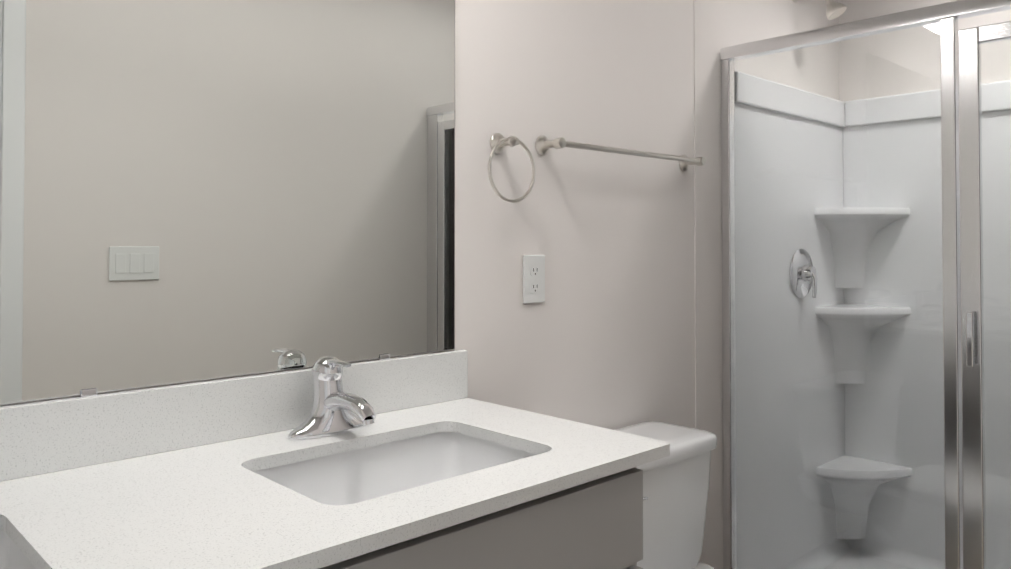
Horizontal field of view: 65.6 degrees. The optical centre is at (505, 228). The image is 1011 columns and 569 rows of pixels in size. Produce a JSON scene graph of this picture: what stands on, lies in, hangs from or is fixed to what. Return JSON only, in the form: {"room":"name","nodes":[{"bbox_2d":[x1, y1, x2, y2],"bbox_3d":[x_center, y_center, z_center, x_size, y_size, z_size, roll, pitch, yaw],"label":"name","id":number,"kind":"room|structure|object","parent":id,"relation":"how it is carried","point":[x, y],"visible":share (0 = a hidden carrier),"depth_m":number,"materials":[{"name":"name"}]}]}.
{"room":"bathroom","nodes":[
{"label":"bathroom","id":0,"kind":"room"},
{"bbox_2d":[0,0,838,568],"bbox_3d":[0.015,0.029,1.932,3.700,2.440,0.123,1,-1,-43],"label":"wall","id":1,"kind":"structure","parent":0,"point":[602,334],"depth_m":2.09,"materials":[{"name":"white paint"}]},
{"bbox_2d":[0,0,454,404],"bbox_3d":[-0.647,-0.261,1.222,1.475,1.043,0.008,1,-1,-43],"label":"mirror","id":2,"kind":"object","parent":1,"relation":"attached to","point":[194,190],"visible":1,"depth_m":1.36,"materials":[{"name":"silver mirror"}]},
{"bbox_2d":[0,350,467,481],"bbox_3d":[-0.640,0.311,1.209,1.518,0.104,0.020,1,-1,-43],"label":"backsplash","id":3,"kind":"structure","parent":1,"relation":"attached to","point":[41,437],"depth_m":1.31,"materials":[{"name":"white stone"}]},
{"bbox_2d":[488,133,535,202],"bbox_3d":[0.001,-0.140,1.800,0.148,0.164,0.058,1,-1,-43],"label":"towel ring","id":4,"kind":"object","parent":1,"relation":"attached to","point":[499,142],"visible":1,"depth_m":1.80,"materials":[{"name":"silver metal"}]},
{"bbox_2d":[523,255,544,303],"bbox_3d":[0.070,0.122,1.896,0.072,0.116,0.007,1,-1,-43],"label":"electrical outlet","id":5,"kind":"object","parent":1,"relation":"attached to","point":[533,278],"visible":1,"depth_m":1.89,"materials":[{"name":"white plastic"}]},
{"bbox_2d":[535,136,705,170],"bbox_3d":[0.335,-0.200,2.110,0.658,0.048,0.070,1,-1,-43],"label":"towel bar","id":6,"kind":"object","parent":1,"relation":"attached to","point":[543,144],"visible":1,"depth_m":2.01,"materials":[{"name":"silver metal"}]},
{"bbox_2d":[792,0,845,19],"bbox_3d":[1.110,-0.803,2.773,0.070,0.149,0.183,1,-1,-43],"label":"shower head","id":7,"kind":"object","parent":1,"relation":"attached to","point":[835,10],"visible":1,"depth_m":2.72},
{"bbox_2d":[838,0,1010,101],"bbox_3d":[1.918,0.039,2.526,0.120,2.440,1.640,1,-1,-43],"label":"wall","id":8,"kind":"structure","parent":0,"point":[856,10],"depth_m":2.92,"materials":[{"name":"white paint"}]},
{"bbox_3d":[0.578,1.288,1.316,3.700,0.100,1.760,1,-1,-43],"label":"floor","id":9,"kind":"structure","parent":0,"visible":0},
{"bbox_2d":[284,450,669,568],"bbox_3d":[-0.469,0.806,0.980,1.463,0.852,0.576,1,-1,-43],"label":"bathroom vanity","id":10,"kind":"object","parent":9,"relation":"on","point":[594,520],"depth_m":1.13,"materials":[{"name":"grey"}]},
{"bbox_2d":[0,398,669,568],"bbox_3d":[-0.456,0.370,1.015,1.518,0.020,0.554,1,-1,-43],"label":"countertop","id":11,"kind":"structure","parent":10,"relation":"on","point":[213,505],"depth_m":1.06,"materials":[{"name":"white stone"}]},
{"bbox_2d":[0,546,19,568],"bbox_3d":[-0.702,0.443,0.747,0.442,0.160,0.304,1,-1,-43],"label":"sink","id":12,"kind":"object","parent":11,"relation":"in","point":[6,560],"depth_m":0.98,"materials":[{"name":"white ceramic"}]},
{"bbox_2d":[288,356,375,439],"bbox_3d":[-0.283,0.299,1.385,0.168,0.134,0.171,1,-1,-43],"label":"faucet","id":13,"kind":"object","parent":11,"relation":"on","point":[335,406],"visible":0.98,"depth_m":1.39,"materials":[{"name":"silver metal"}]},
{"bbox_2d":[260,426,535,497],"bbox_3d":[-0.165,0.452,1.257,0.442,0.160,0.304,1,-1,-43],"label":"sink","id":14,"kind":"object","parent":11,"relation":"in","point":[361,467],"depth_m":1.41,"materials":[{"name":"white ceramic"}]},
{"bbox_2d":[615,421,716,568],"bbox_3d":[0.494,0.884,1.754,0.480,0.724,0.758,1,-1,-43],"label":"toilet","id":15,"kind":"object","parent":9,"relation":"on","point":[675,489],"visible":0.4,"depth_m":1.93,"materials":[{"name":"white ceramic"}]},
{"bbox_2d":[734,71,1010,568],"bbox_3d":[1.493,0.373,2.198,0.939,1.760,1.515,1,-1,-43],"label":"shower stall","id":16,"kind":"object","parent":9,"relation":"on","point":[856,296],"depth_m":2.83,"materials":[{"name":"white plastic"}]},
{"bbox_2d":[789,249,816,297],"bbox_3d":[1.075,0.159,2.778,0.176,0.176,0.063,1,-1,-43],"label":"shower valve","id":17,"kind":"object","parent":16,"relation":"attached to","point":[805,258],"depth_m":2.76,"materials":[{"name":"silver metal"}]},
{"bbox_2d":[720,0,1010,568],"bbox_3d":[1.206,0.282,1.927,0.073,1.731,1.514,1,-1,-43],"label":"shower enclosure","id":18,"kind":"object","parent":16,"relation":"on","point":[964,387],"visible":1,"depth_m":2.02,"materials":[{"name":"clear glass"}]}
]}

